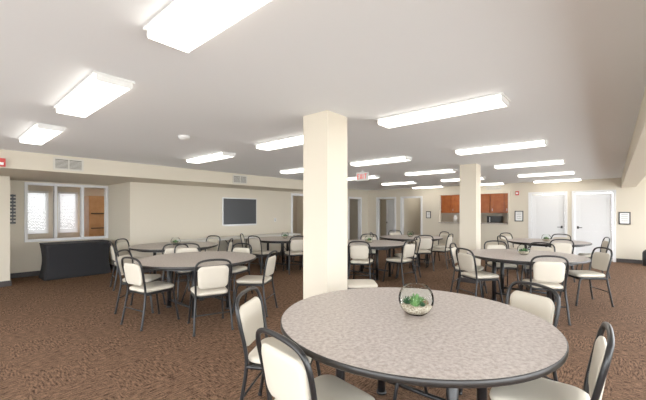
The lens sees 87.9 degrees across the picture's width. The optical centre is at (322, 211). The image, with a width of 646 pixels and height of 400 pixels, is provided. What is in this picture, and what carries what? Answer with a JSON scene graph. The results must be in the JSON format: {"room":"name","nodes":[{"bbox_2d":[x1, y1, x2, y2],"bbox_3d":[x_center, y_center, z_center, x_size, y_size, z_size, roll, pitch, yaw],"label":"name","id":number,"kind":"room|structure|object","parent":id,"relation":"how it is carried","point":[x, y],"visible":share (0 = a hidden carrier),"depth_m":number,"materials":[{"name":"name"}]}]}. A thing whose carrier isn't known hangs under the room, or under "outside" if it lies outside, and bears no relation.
{"room":"common room","nodes":[
{"label":"common room","id":0,"kind":"room"},
{"bbox_2d":[0,176,9,280],"bbox_3d":[-7.887,0.235,5.401,1.000,2.450,4.070,0,0,41],"label":"wall","id":1,"kind":"structure","parent":0,"point":[4,180],"depth_m":6.55,"materials":[{"name":"beige paint"}]},
{"bbox_2d":[0,280,11,286],"bbox_3d":[-7.462,1.405,5.113,0.019,0.110,3.990,0,0,41],"label":"baseboard","id":2,"kind":"structure","parent":1,"relation":"attached to","point":[2,283],"depth_m":6.55,"materials":[{"name":"grey"}]},
{"bbox_2d":[10,271,39,278],"bbox_3d":[-6.275,1.405,8.019,0.019,0.110,1.960,0,0,41],"label":"baseboard","id":3,"kind":"structure","parent":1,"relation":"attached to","point":[31,273],"depth_m":7.52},
{"bbox_2d":[10,180,107,272],"bbox_3d":[-7.615,0.235,6.573,0.120,2.450,6.200,0,0,41],"label":"wall","id":4,"kind":"structure","parent":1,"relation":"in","point":[24,256],"depth_m":7.49,"materials":[{"name":"beige paint"}]},
{"bbox_2d":[10,194,15,223],"bbox_3d":[-6.833,-0.065,7.378,0.012,0.650,0.100,0,0,41],"label":"wall rack","id":5,"kind":"object","parent":4,"relation":"attached to","point":[11,195],"depth_m":7.37,"materials":[{"name":"black metal"}]},
{"bbox_2d":[24,182,107,241],"bbox_3d":[-6.198,0.005,8.170,0.140,1.350,1.650,0,0,41],"label":"window","id":6,"kind":"structure","parent":4,"relation":"in","point":[26,184],"depth_m":7.99,"materials":[{"name":"white wood"}]},
{"bbox_2d":[28,185,103,238],"bbox_3d":[-8.643,0.235,10.433,0.120,2.450,5.700,0,0,41],"label":"wall","id":7,"kind":"structure","parent":0,"point":[87,191],"depth_m":10.61,"materials":[{"name":"beige paint"}]},
{"bbox_2d":[28,191,48,233],"bbox_3d":[-8.831,0.011,10.001,0.060,1.302,1.000,0,0,41],"label":"blind","id":8,"kind":"object","parent":7,"relation":"attached to","point":[38,205],"visible":0.39,"depth_m":10.19,"materials":[{"name":"white fabric"}]},
{"bbox_2d":[58,193,76,232],"bbox_3d":[-8.261,0.010,10.830,0.100,1.300,0.500,0,0,41],"label":"window","id":9,"kind":"structure","parent":7,"relation":"in","point":[58,193],"depth_m":10.62,"materials":[{"name":"white"}]},
{"bbox_2d":[58,192,77,232],"bbox_3d":[-8.178,0.011,10.758,0.060,1.302,0.500,0,0,41],"label":"blind","id":10,"kind":"object","parent":9,"relation":"attached to","point":[68,212],"visible":1,"depth_m":10.76,"materials":[{"name":"white fabric"}]},
{"bbox_2d":[108,182,127,264],"bbox_3d":[-5.068,0.235,8.377,1.380,2.450,0.120,0,0,41],"label":"wall return","id":11,"kind":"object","parent":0,"point":[117,193],"depth_m":8.34,"materials":[{"name":"beige paint"}]},
{"bbox_2d":[128,182,367,256],"bbox_3d":[-1.262,0.235,11.638,0.120,2.450,10.030,0,0,41],"label":"wall","id":12,"kind":"structure","parent":0,"point":[157,213],"depth_m":9.05,"materials":[{"name":"beige paint"}]},
{"bbox_2d":[143,252,284,272],"bbox_3d":[-1.209,1.405,11.592,0.019,0.110,9.990,0,0,41],"label":"baseboard","id":13,"kind":"structure","parent":12,"relation":"attached to","point":[144,270],"depth_m":10.57,"materials":[{"name":"grey"}]},
{"bbox_2d":[222,197,256,225],"bbox_3d":[-2.477,-0.005,10.077,0.079,0.830,1.220,0,0,41],"label":"blackboard","id":14,"kind":"object","parent":12,"relation":"attached to","point":[235,211],"visible":1,"depth_m":10.05,"materials":[{"name":"grey metal"}]},
{"bbox_2d":[291,193,302,235],"bbox_3d":[-0.834,0.403,12.134,0.160,2.115,1.010,0,0,41],"label":"trim","id":15,"kind":"structure","parent":12,"relation":"attached to","point":[292,194],"depth_m":11.74,"materials":[{"name":"white wood"}]},
{"bbox_2d":[348,197,361,239],"bbox_3d":[1.351,0.403,14.666,0.160,2.115,1.000,0,0,41],"label":"trim","id":16,"kind":"structure","parent":12,"relation":"attached to","point":[349,198],"depth_m":14.95,"materials":[{"name":"white wood"}]},
{"bbox_2d":[293,196,302,235],"bbox_3d":[-0.474,0.235,14.082,1.880,2.450,5.300,0,0,41],"label":"wall","id":17,"kind":"structure","parent":0,"point":[297,200],"depth_m":14.48,"materials":[{"name":"beige paint"}]},
{"bbox_2d":[0,0,645,189],"bbox_3d":[0.269,-1.040,8.882,16.800,0.100,20.200,0,0,41],"label":"ceiling","id":18,"kind":"structure","parent":0,"point":[572,73],"depth_m":2.52,"materials":[{"name":"white paint"}]},
{"bbox_2d":[18,122,65,144],"bbox_3d":[-3.541,-0.959,4.193,1.220,0.058,0.264,0,0,41],"label":"ceiling lamp","id":19,"kind":"object","parent":18,"relation":"attached to","point":[38,133],"visible":1,"depth_m":4.03,"materials":[{"name":"white plastic"}]},
{"bbox_2d":[54,71,134,117],"bbox_3d":[-1.974,-0.959,2.840,1.220,0.058,0.264,0,0,41],"label":"ceiling lamp","id":20,"kind":"object","parent":18,"relation":"attached to","point":[98,89],"visible":1,"depth_m":2.68,"materials":[{"name":"white plastic"}]},
{"bbox_2d":[0,149,302,191],"bbox_3d":[-4.915,-0.845,7.545,2.700,0.289,11.000,0,0,41],"label":"soffit","id":21,"kind":"structure","parent":18,"relation":"attached to","point":[20,166],"depth_m":7.00,"materials":[{"name":"beige paint"}]},
{"bbox_2d":[53,157,83,171],"bbox_3d":[-4.505,-0.840,5.936,0.021,0.220,0.440,0,0,41],"label":"air vent","id":22,"kind":"object","parent":21,"relation":"attached to","point":[66,164],"visible":1,"depth_m":5.92,"materials":[{"name":"beige metal"}]},
{"bbox_2d":[233,175,246,183],"bbox_3d":[-2.146,-0.840,8.669,0.021,0.220,0.440,0,0,41],"label":"air vent","id":23,"kind":"object","parent":21,"relation":"attached to","point":[238,179],"visible":1,"depth_m":8.65,"materials":[{"name":"beige metal"}]},
{"bbox_2d":[143,0,270,53],"bbox_3d":[-0.415,-0.959,1.494,1.220,0.058,0.264,0,0,41],"label":"ceiling lamp","id":24,"kind":"object","parent":18,"relation":"attached to","point":[183,25],"visible":1,"depth_m":1.64,"materials":[{"name":"white plastic"}]},
{"bbox_2d":[186,151,235,162],"bbox_3d":[-2.018,-0.959,5.956,1.220,0.058,0.264,0,0,41],"label":"ceiling lamp","id":25,"kind":"object","parent":18,"relation":"attached to","point":[219,155],"visible":1,"depth_m":5.83,"materials":[{"name":"white plastic"}]},
{"bbox_2d":[255,134,302,150],"bbox_3d":[-0.452,-0.959,4.604,1.220,0.058,0.264,0,0,41],"label":"ceiling lamp","id":26,"kind":"object","parent":18,"relation":"attached to","point":[295,140],"visible":0.57,"depth_m":4.62,"materials":[{"name":"white plastic"}]},
{"bbox_2d":[280,168,302,173],"bbox_3d":[-0.496,-0.959,7.720,1.220,0.058,0.264,0,0,41],"label":"ceiling lamp","id":27,"kind":"object","parent":18,"relation":"attached to","point":[298,170],"visible":0.53,"depth_m":7.82,"materials":[{"name":"white plastic"}]},
{"bbox_2d":[356,170,368,180],"bbox_3d":[0.938,-0.868,7.973,0.340,0.245,0.028,0,0,41],"label":"exit sign","id":28,"kind":"object","parent":18,"relation":"hanging from","point":[362,176],"visible":1,"depth_m":7.96,"materials":[{"name":"white plastic"}]},
{"bbox_2d":[349,156,411,165],"bbox_3d":[1.071,-0.959,6.368,1.220,0.058,0.264,0,0,41],"label":"ceiling lamp","id":29,"kind":"object","parent":18,"relation":"attached to","point":[399,158],"visible":1,"depth_m":6.25,"materials":[{"name":"white plastic"}]},
{"bbox_2d":[381,181,416,184],"bbox_3d":[2.549,-0.959,11.248,1.220,0.058,0.264,0,0,41],"label":"ceiling lamp","id":30,"kind":"object","parent":18,"relation":"attached to","point":[410,182],"visible":1,"depth_m":11.11,"materials":[{"name":"white plastic"}]},
{"bbox_2d":[412,186,443,188],"bbox_3d":[4.071,-0.959,13.011,1.220,0.058,0.264,0,0,41],"label":"ceiling lamp","id":31,"kind":"object","parent":18,"relation":"attached to","point":[424,186],"visible":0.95,"depth_m":12.88,"materials":[{"name":"white plastic"}]},
{"bbox_2d":[405,169,456,175],"bbox_3d":[2.593,-0.959,8.131,1.220,0.058,0.264,0,0,41],"label":"ceiling lamp","id":32,"kind":"object","parent":18,"relation":"attached to","point":[443,170],"visible":1,"depth_m":8.03,"materials":[{"name":"white plastic"}]},
{"bbox_2d":[376,92,509,127],"bbox_3d":[1.108,-0.959,3.258,1.220,0.058,0.264,0,0,41],"label":"ceiling lamp","id":33,"kind":"object","parent":18,"relation":"attached to","point":[498,100],"visible":1,"depth_m":3.13,"materials":[{"name":"white plastic"}]},
{"bbox_2d":[441,177,485,181],"bbox_3d":[4.116,-0.959,9.895,1.220,0.058,0.264,0,0,41],"label":"ceiling lamp","id":34,"kind":"object","parent":18,"relation":"attached to","point":[482,178],"visible":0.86,"depth_m":9.97,"materials":[{"name":"white plastic"}]},
{"bbox_2d":[454,139,547,154],"bbox_3d":[2.630,-0.959,5.021,1.220,0.058,0.264,0,0,41],"label":"ceiling lamp","id":35,"kind":"object","parent":18,"relation":"attached to","point":[542,142],"visible":1,"depth_m":4.92,"materials":[{"name":"white plastic"}]},
{"bbox_2d":[493,159,565,168],"bbox_3d":[4.153,-0.959,6.785,1.220,0.058,0.264,0,0,41],"label":"ceiling lamp","id":36,"kind":"object","parent":18,"relation":"attached to","point":[552,162],"visible":1,"depth_m":6.71,"materials":[{"name":"white plastic"}]},
{"bbox_2d":[518,171,574,176],"bbox_3d":[5.675,-0.959,8.549,1.220,0.058,0.264,0,0,41],"label":"ceiling lamp","id":37,"kind":"object","parent":18,"relation":"attached to","point":[565,172],"visible":1,"depth_m":8.45,"materials":[{"name":"white plastic"}]},
{"bbox_2d":[533,178,581,182],"bbox_3d":[7.198,-0.959,10.313,1.220,0.058,0.264,0,0,41],"label":"ceiling lamp","id":38,"kind":"object","parent":18,"relation":"attached to","point":[577,179],"visible":0.96,"depth_m":10.24,"materials":[{"name":"white plastic"}]},
{"bbox_2d":[621,87,645,186],"bbox_3d":[3.532,-0.850,3.556,0.300,0.279,16.000,0,0,41],"label":"beam","id":39,"kind":"structure","parent":18,"relation":"attached to","point":[634,171],"depth_m":4.45,"materials":[{"name":"beige paint"}]},
{"bbox_2d":[0,239,645,399],"bbox_3d":[0.269,1.510,8.882,16.800,0.100,20.200,0,0,41],"label":"floor","id":40,"kind":"structure","parent":0,"point":[61,339],"depth_m":3.96,"materials":[{"name":"brown carpet"}]},
{"bbox_2d":[39,240,111,280],"bbox_3d":[-5.726,1.077,7.783,0.687,0.765,1.277,0,0,41],"label":"table","id":41,"kind":"object","parent":40,"relation":"on","point":[67,259],"visible":0.97,"depth_m":7.50,"materials":[{"name":"black fabric"}]},
{"bbox_2d":[84,196,103,236],"bbox_3d":[-6.864,0.485,10.780,0.520,1.950,1.250,0,0,41],"label":"bookcase","id":42,"kind":"object","parent":40,"relation":"on","point":[93,205],"visible":0.23,"depth_m":10.30,"materials":[{"name":"brown wood"}]},
{"bbox_2d":[109,241,134,290],"bbox_3d":[-3.818,1.012,6.529,0.568,0.901,0.482,0,0,-39],"label":"banquet chair","id":43,"kind":"object","parent":40,"relation":"on","point":[112,247],"visible":0.51,"depth_m":6.30,"materials":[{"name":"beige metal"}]},
{"bbox_2d":[114,238,150,282],"bbox_3d":[-4.030,1.012,7.122,0.569,0.901,0.482,0,0,2],"label":"banquet chair","id":44,"kind":"object","parent":40,"relation":"on","point":[124,245],"visible":0.33,"depth_m":7.11,"materials":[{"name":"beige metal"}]},
{"bbox_2d":[114,249,165,313],"bbox_3d":[-2.742,1.012,5.044,0.568,0.901,0.482,0,0,-4],"label":"banquet chair","id":45,"kind":"object","parent":40,"relation":"on","point":[148,277],"visible":0.55,"depth_m":4.89,"materials":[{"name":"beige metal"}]},
{"bbox_2d":[120,256,179,330],"bbox_3d":[-2.294,1.012,4.447,0.482,0.901,0.569,0,0,31],"label":"banquet chair","id":46,"kind":"object","parent":40,"relation":"on","point":[133,273],"visible":1,"depth_m":4.28,"materials":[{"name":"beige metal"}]},
{"bbox_2d":[128,241,217,283],"bbox_3d":[-3.123,1.080,7.095,1.724,0.760,1.724,0,0,41],"label":"round banquet table","id":47,"kind":"object","parent":40,"relation":"on","point":[154,248],"visible":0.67,"depth_m":6.79,"materials":[{"name":"grey laminate"}]},
{"bbox_2d":[161,243,189,293],"bbox_3d":[-2.767,1.012,6.294,0.482,0.901,0.568,0,0,-24],"label":"banquet chair","id":48,"kind":"object","parent":40,"relation":"on","point":[168,250],"visible":0.3,"depth_m":6.03,"materials":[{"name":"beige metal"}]},
{"bbox_2d":[174,243,200,300],"bbox_3d":[-2.343,1.012,5.876,0.482,0.901,0.568,0,0,-30],"label":"banquet chair","id":49,"kind":"object","parent":40,"relation":"on","point":[180,250],"visible":0.34,"depth_m":5.99,"materials":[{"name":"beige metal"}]},
{"bbox_2d":[133,251,255,317],"bbox_3d":[-1.899,1.080,5.100,1.724,0.760,1.724,0,0,41],"label":"round banquet table","id":50,"kind":"object","parent":40,"relation":"on","point":[185,261],"visible":0.71,"depth_m":4.93,"materials":[{"name":"grey laminate"}]},
{"bbox_2d":[187,259,233,336],"bbox_3d":[-1.439,1.012,4.264,0.482,0.901,0.568,0,0,-29],"label":"banquet chair","id":51,"kind":"object","parent":40,"relation":"on","point":[212,280],"visible":1,"depth_m":4.07,"materials":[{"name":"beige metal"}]},
{"bbox_2d":[205,235,220,250],"bbox_3d":[-2.758,1.012,7.874,0.482,0.901,0.568,0,0,25],"label":"banquet chair","id":52,"kind":"object","parent":40,"relation":"on","point":[208,240],"visible":0.33,"depth_m":8.04,"materials":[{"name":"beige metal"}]},
{"bbox_2d":[176,236,252,251],"bbox_3d":[-2.859,1.083,9.007,0.760,0.755,1.840,0,0,41],"label":"round banquet table","id":53,"kind":"object","parent":40,"relation":"on","point":[225,238],"visible":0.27,"depth_m":8.91,"materials":[{"name":"grey laminate"}]},
{"bbox_2d":[231,243,252,300],"bbox_3d":[-1.574,1.012,5.864,0.482,0.901,0.568,0,0,23],"label":"banquet chair","id":54,"kind":"object","parent":40,"relation":"on","point":[236,270],"visible":0.5,"depth_m":5.95,"materials":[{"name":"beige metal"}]},
{"bbox_2d":[240,233,262,268],"bbox_3d":[-1.888,1.012,8.866,0.568,0.901,0.482,0,0,-4],"label":"banquet chair","id":55,"kind":"object","parent":40,"relation":"on","point":[242,237],"visible":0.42,"depth_m":8.70,"materials":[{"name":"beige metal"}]},
{"bbox_2d":[232,250,277,316],"bbox_3d":[-0.989,1.012,4.938,0.568,0.901,0.482,0,0,10],"label":"banquet chair","id":56,"kind":"object","parent":40,"relation":"on","point":[248,280],"visible":0.94,"depth_m":4.77,"materials":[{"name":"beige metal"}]},
{"bbox_2d":[247,235,276,273],"bbox_3d":[-1.507,1.012,8.236,0.482,0.901,0.568,0,0,36],"label":"banquet chair","id":57,"kind":"object","parent":40,"relation":"on","point":[255,243],"visible":0.81,"depth_m":8.04,"materials":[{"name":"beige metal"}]},
{"bbox_2d":[241,233,300,257],"bbox_3d":[-1.618,1.083,10.445,0.760,0.755,1.840,0,0,41],"label":"folding table","id":58,"kind":"object","parent":40,"relation":"on","point":[273,234],"visible":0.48,"depth_m":10.50,"materials":[{"name":"grey laminate"}]},
{"bbox_2d":[252,236,302,269],"bbox_3d":[-1.010,1.080,8.930,1.724,0.760,1.724,0,0,41],"label":"round banquet table","id":59,"kind":"object","parent":40,"relation":"on","point":[270,239],"visible":0.48,"depth_m":8.77,"materials":[{"name":"grey laminate"}]},
{"bbox_2d":[235,286,320,399],"bbox_3d":[-0.294,1.012,2.406,0.569,0.901,0.482,0,0,10],"label":"banquet chair","id":60,"kind":"object","parent":40,"relation":"on","point":[250,317],"visible":0.59,"depth_m":2.35,"materials":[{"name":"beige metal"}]},
{"bbox_2d":[283,236,302,274],"bbox_3d":[-0.677,1.012,8.130,0.482,0.901,0.568,0,0,-23],"label":"banquet chair","id":61,"kind":"object","parent":40,"relation":"on","point":[296,245],"visible":0.72,"depth_m":7.91,"materials":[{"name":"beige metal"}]},
{"bbox_2d":[255,327,374,399],"bbox_3d":[-0.011,1.012,1.738,0.568,0.901,0.482,0,0,-41],"label":"banquet chair","id":62,"kind":"object","parent":40,"relation":"on","point":[285,376],"visible":1,"depth_m":1.59,"materials":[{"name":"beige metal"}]},
{"bbox_2d":[303,110,346,298],"bbox_3d":[0.025,0.235,3.477,0.349,2.449,0.349,0,0,41],"label":"square column","id":63,"kind":"structure","parent":40,"relation":"on","point":[324,132],"depth_m":3.35,"materials":[{"name":"beige paint"}]},
{"bbox_2d":[348,241,374,280],"bbox_3d":[0.779,1.012,6.792,0.482,0.901,0.568,0,0,18],"label":"banquet chair","id":64,"kind":"object","parent":40,"relation":"on","point":[358,253],"visible":0.94,"depth_m":6.58,"materials":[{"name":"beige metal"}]},
{"bbox_2d":[347,279,377,288],"bbox_3d":[0.498,1.012,4.649,0.569,0.901,0.482,0,0,0],"label":"banquet chair","id":65,"kind":"object","parent":40,"relation":"on","point":[351,283],"visible":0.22,"depth_m":4.52,"materials":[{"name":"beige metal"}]},
{"bbox_2d":[359,233,377,270],"bbox_3d":[1.167,1.012,8.490,0.482,0.901,0.568,0,0,8],"label":"banquet chair","id":66,"kind":"object","parent":40,"relation":"on","point":[363,238],"visible":0.28,"depth_m":8.71,"materials":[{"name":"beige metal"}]},
{"bbox_2d":[347,240,407,279],"bbox_3d":[1.048,1.080,7.642,1.724,0.760,1.724,0,0,41],"label":"round banquet table","id":67,"kind":"object","parent":40,"relation":"on","point":[375,244],"visible":0.6,"depth_m":7.44,"materials":[{"name":"grey laminate"}]},
{"bbox_2d":[382,240,416,285],"bbox_3d":[1.607,1.012,6.986,0.482,0.901,0.568,0,0,-40],"label":"banquet chair","id":68,"kind":"object","parent":40,"relation":"on","point":[408,250],"visible":1,"depth_m":6.83,"materials":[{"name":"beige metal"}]},
{"bbox_2d":[391,236,420,277],"bbox_3d":[1.913,1.012,7.695,0.568,0.901,0.482,0,0,-3],"label":"banquet chair","id":69,"kind":"object","parent":40,"relation":"on","point":[418,242],"visible":0.6,"depth_m":7.54,"materials":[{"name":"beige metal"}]},
{"bbox_2d":[379,235,442,266],"bbox_3d":[2.462,1.080,9.433,1.724,0.760,1.724,0,0,41],"label":"round banquet table","id":70,"kind":"object","parent":40,"relation":"on","point":[402,238],"visible":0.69,"depth_m":9.19,"materials":[{"name":"grey laminate"}]},
{"bbox_2d":[409,235,433,270],"bbox_3d":[2.502,1.012,8.518,0.482,0.901,0.568,0,0,-2],"label":"banquet chair","id":71,"kind":"object","parent":40,"relation":"on","point":[426,243],"visible":0.66,"depth_m":8.28,"materials":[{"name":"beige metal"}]},
{"bbox_2d":[281,287,568,399],"bbox_3d":[0.583,1.080,2.252,1.724,0.760,1.724,0,0,41],"label":"round banquet table","id":72,"kind":"object","parent":40,"relation":"on","point":[464,341],"visible":0.98,"depth_m":1.85,"materials":[{"name":"grey laminate"}]},
{"bbox_2d":[398,283,433,315],"bbox_3d":[0.639,0.601,2.302,0.235,0.197,0.235,0,0,36],"label":"terrarium","id":73,"kind":"object","parent":72,"relation":"on","point":[416,305],"visible":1,"depth_m":2.27,"materials":[{"name":"clear glass"}]},
{"bbox_2d":[424,231,449,262],"bbox_3d":[3.297,1.012,9.687,0.568,0.901,0.482,0,0,-17],"label":"banquet chair","id":74,"kind":"object","parent":40,"relation":"on","point":[443,241],"visible":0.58,"depth_m":9.69,"materials":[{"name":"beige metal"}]},
{"bbox_2d":[427,233,453,268],"bbox_3d":[3.131,1.012,8.908,0.569,0.901,0.482,0,0,38],"label":"banquet chair","id":75,"kind":"object","parent":40,"relation":"on","point":[449,239],"visible":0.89,"depth_m":8.75,"materials":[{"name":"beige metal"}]},
{"bbox_2d":[450,243,487,297],"bbox_3d":[2.592,1.012,5.989,0.568,0.901,0.482,0,0,35],"label":"banquet chair","id":76,"kind":"object","parent":40,"relation":"on","point":[452,250],"visible":0.65,"depth_m":5.94,"materials":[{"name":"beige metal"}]},
{"bbox_2d":[460,163,480,283],"bbox_3d":[3.098,0.235,7.052,0.349,2.449,0.349,0,0,41],"label":"square column","id":77,"kind":"structure","parent":40,"relation":"on","point":[470,174],"depth_m":6.93,"materials":[{"name":"beige paint"}]},
{"bbox_2d":[456,248,503,302],"bbox_3d":[2.461,1.012,5.304,0.568,0.901,0.482,0,0,-13],"label":"banquet chair","id":78,"kind":"object","parent":40,"relation":"on","point":[466,262],"visible":0.91,"depth_m":5.17,"materials":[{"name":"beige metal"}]},
{"bbox_2d":[483,240,519,287],"bbox_3d":[3.387,1.012,6.382,0.482,0.901,0.568,0,0,6],"label":"banquet chair","id":79,"kind":"object","parent":40,"relation":"on","point":[489,263],"visible":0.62,"depth_m":6.57,"materials":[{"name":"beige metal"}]},
{"bbox_2d":[496,235,518,270],"bbox_3d":[4.552,1.012,8.046,0.568,0.901,0.482,0,0,0],"label":"banquet chair","id":80,"kind":"object","parent":40,"relation":"on","point":[504,240],"visible":0.28,"depth_m":8.01,"materials":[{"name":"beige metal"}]},
{"bbox_2d":[459,281,560,394],"bbox_3d":[1.427,1.012,2.571,0.569,0.901,0.482,0,0,-21],"label":"banquet chair","id":81,"kind":"object","parent":40,"relation":"on","point":[542,307],"visible":0.37,"depth_m":2.60,"materials":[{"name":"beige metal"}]},
{"bbox_2d":[499,233,521,264],"bbox_3d":[5.078,1.012,8.921,0.482,0.901,0.568,0,0,-18],"label":"banquet chair","id":82,"kind":"object","parent":40,"relation":"on","point":[511,236],"visible":0.25,"depth_m":9.14,"materials":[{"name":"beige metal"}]},
{"bbox_2d":[467,249,590,301],"bbox_3d":[3.297,1.080,5.503,1.724,0.760,1.724,0,0,41],"label":"round banquet table","id":83,"kind":"object","parent":40,"relation":"on","point":[509,256],"visible":0.67,"depth_m":5.39,"materials":[{"name":"grey laminate"}]},
{"bbox_2d":[517,245,529,254],"bbox_3d":[3.297,0.621,5.503,0.188,0.158,0.188,0,0,33],"label":"terrarium","id":84,"kind":"object","parent":83,"relation":"on","point":[523,251],"visible":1,"depth_m":5.48,"materials":[{"name":"clear glass"}]},
{"bbox_2d":[519,242,555,288],"bbox_3d":[3.897,1.012,6.081,0.568,0.901,0.482,0,0,-44],"label":"banquet chair","id":85,"kind":"object","parent":40,"relation":"on","point":[533,247],"visible":0.22,"depth_m":6.21,"materials":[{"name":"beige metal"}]},
{"bbox_2d":[521,255,570,325],"bbox_3d":[3.033,1.012,4.620,0.482,0.901,0.568,0,0,17],"label":"banquet chair","id":86,"kind":"object","parent":40,"relation":"on","point":[550,274],"visible":0.81,"depth_m":4.39,"materials":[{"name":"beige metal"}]},
{"bbox_2d":[507,238,591,272],"bbox_3d":[5.364,1.080,8.051,1.724,0.760,1.724,0,0,41],"label":"round banquet table","id":87,"kind":"object","parent":40,"relation":"on","point":[521,241],"visible":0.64,"depth_m":7.94,"materials":[{"name":"grey laminate"}]},
{"bbox_2d":[489,322,614,399],"bbox_3d":[1.187,1.012,1.804,0.568,0.901,0.482,0,0,37],"label":"banquet chair","id":88,"kind":"object","parent":40,"relation":"on","point":[602,351],"visible":0.88,"depth_m":1.76,"materials":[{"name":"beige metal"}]},
{"bbox_2d":[551,234,571,269],"bbox_3d":[5.971,1.012,8.523,0.568,0.901,0.482,0,0,-38],"label":"banquet chair","id":89,"kind":"object","parent":40,"relation":"on","point":[553,234],"visible":0.16,"depth_m":8.66,"materials":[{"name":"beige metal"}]},
{"bbox_2d":[549,239,574,281],"bbox_3d":[5.096,1.012,7.270,0.482,0.901,0.568,0,0,19],"label":"banquet chair","id":90,"kind":"object","parent":40,"relation":"on","point":[560,247],"visible":0.3,"depth_m":7.01,"materials":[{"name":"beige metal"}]},
{"bbox_2d":[559,247,613,306],"bbox_3d":[4.234,1.012,5.404,0.568,0.901,0.482,0,0,6],"label":"banquet chair","id":91,"kind":"object","parent":40,"relation":"on","point":[599,260],"visible":0.91,"depth_m":5.28,"materials":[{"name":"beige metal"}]},
{"bbox_2d":[576,237,610,278],"bbox_3d":[6.167,1.012,7.668,0.568,0.901,0.482,0,0,26],"label":"banquet chair","id":92,"kind":"object","parent":40,"relation":"on","point":[604,243],"visible":0.51,"depth_m":7.58,"materials":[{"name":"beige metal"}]},
{"bbox_2d":[642,250,645,265],"bbox_3d":[8.801,1.200,9.048,0.260,0.520,0.260,0,0,41],"label":"umbrella stand","id":93,"kind":"object","parent":40,"relation":"on","point":[644,251],"visible":1,"depth_m":9.05,"materials":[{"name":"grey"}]},
{"bbox_3d":[6.559,0.910,13.652,3.670,0.940,0.640,0,0,41],"label":"base cabinet","id":94,"kind":"object","parent":40,"relation":"on","visible":0},
{"bbox_2d":[487,216,502,222],"bbox_3d":[6.862,0.299,13.383,0.500,0.279,0.370,0,0,41],"label":"microwave","id":95,"kind":"object","parent":94,"relation":"on","point":[490,219],"visible":0.95,"depth_m":13.25,"materials":[{"name":"black metal"}]},
{"bbox_2d":[380,198,420,243],"bbox_3d":[3.659,0.235,16.023,3.800,2.450,2.760,0,0,41],"label":"wall","id":96,"kind":"structure","parent":0,"point":[412,206],"depth_m":15.53,"materials":[{"name":"beige paint"}]},
{"bbox_2d":[441,213,507,222],"bbox_3d":[6.235,0.235,13.238,3.860,2.450,1.910,0,0,41],"label":"wall","id":97,"kind":"structure","parent":0,"point":[445,217],"depth_m":14.02,"materials":[{"name":"beige paint"}]},
{"bbox_2d":[441,193,507,212],"bbox_3d":[6.633,-0.350,13.753,3.630,0.780,0.390,0,0,41],"label":"upper cabinet","id":98,"kind":"object","parent":97,"relation":"attached to","point":[490,203],"visible":0.49,"depth_m":13.58,"materials":[{"name":"brown wood"}]},
{"bbox_2d":[350,177,645,259],"bbox_3d":[5.702,0.235,12.344,12.900,2.450,0.140,0,0,41],"label":"wall","id":99,"kind":"structure","parent":0,"point":[630,239],"depth_m":11.38,"materials":[{"name":"beige paint"}]},
{"bbox_2d":[376,197,395,239],"bbox_3d":[2.825,0.403,14.827,0.990,2.115,0.180,0,0,41],"label":"trim","id":100,"kind":"structure","parent":99,"relation":"attached to","point":[377,198],"depth_m":15.04,"materials":[{"name":"white wood"}]},
{"bbox_2d":[386,199,393,234],"bbox_3d":[3.064,0.445,15.027,0.162,2.010,0.824,0,0,-19],"label":"door","id":101,"kind":"structure","parent":99,"relation":"in","point":[389,203],"depth_m":15.13,"materials":[{"name":"white wood"}]},
{"bbox_2d":[400,196,422,234],"bbox_3d":[3.733,0.403,14.043,0.990,2.115,0.180,0,0,41],"label":"trim","id":102,"kind":"structure","parent":99,"relation":"attached to","point":[421,197],"depth_m":14.26,"materials":[{"name":"white wood"}]},
{"bbox_2d":[438,191,509,223],"bbox_3d":[5.506,-0.150,12.400,2.550,1.160,0.029,0,0,41],"label":"trim","id":103,"kind":"structure","parent":99,"relation":"attached to","point":[492,192],"depth_m":12.05,"materials":[{"name":"beige paint"}]},
{"bbox_2d":[486,186,500,189],"bbox_3d":[6.065,-0.860,11.923,0.500,0.140,0.021,0,0,41],"label":"air vent","id":104,"kind":"object","parent":99,"relation":"in","point":[487,187],"visible":1,"depth_m":11.92,"materials":[{"name":"beige metal"}]},
{"bbox_2d":[515,211,522,220],"bbox_3d":[6.670,0.140,11.400,0.260,0.360,0.023,0,0,41],"label":"framed notice","id":105,"kind":"object","parent":99,"relation":"attached to","point":[518,214],"visible":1,"depth_m":11.39,"materials":[{"name":"white paper"}]},
{"bbox_2d":[448,247,641,263],"bbox_3d":[6.255,1.405,11.761,11.100,0.110,0.019,0,0,41],"label":"baseboard","id":106,"kind":"structure","parent":99,"relation":"attached to","point":[617,259],"depth_m":9.60,"materials":[{"name":"grey"}]},
{"bbox_2d":[531,194,563,247],"bbox_3d":[7.320,0.445,10.921,0.894,2.010,0.162,0,0,41],"label":"door","id":107,"kind":"structure","parent":99,"relation":"in","point":[547,211],"depth_m":10.91,"materials":[{"name":"white wood"}]},
{"bbox_2d":[528,191,566,237],"bbox_3d":[7.333,0.403,10.936,1.060,2.115,0.180,0,0,41],"label":"trim","id":108,"kind":"structure","parent":99,"relation":"attached to","point":[557,192],"depth_m":10.90,"materials":[{"name":"white wood"}]},
{"bbox_2d":[575,193,611,255],"bbox_3d":[8.198,0.445,10.163,0.874,2.010,0.162,0,0,41],"label":"door","id":109,"kind":"structure","parent":99,"relation":"in","point":[593,212],"depth_m":10.15,"materials":[{"name":"white wood"}]},
{"bbox_2d":[572,190,615,261],"bbox_3d":[8.211,0.403,10.178,1.040,2.115,0.180,0,0,41],"label":"trim","id":110,"kind":"structure","parent":99,"relation":"attached to","point":[587,191],"depth_m":9.96,"materials":[{"name":"white wood"}]},
{"bbox_2d":[619,212,630,224],"bbox_3d":[8.691,0.180,9.655,0.260,0.360,0.023,0,0,41],"label":"framed notice","id":111,"kind":"object","parent":99,"relation":"attached to","point":[624,217],"visible":1,"depth_m":9.63,"materials":[{"name":"white paper"}]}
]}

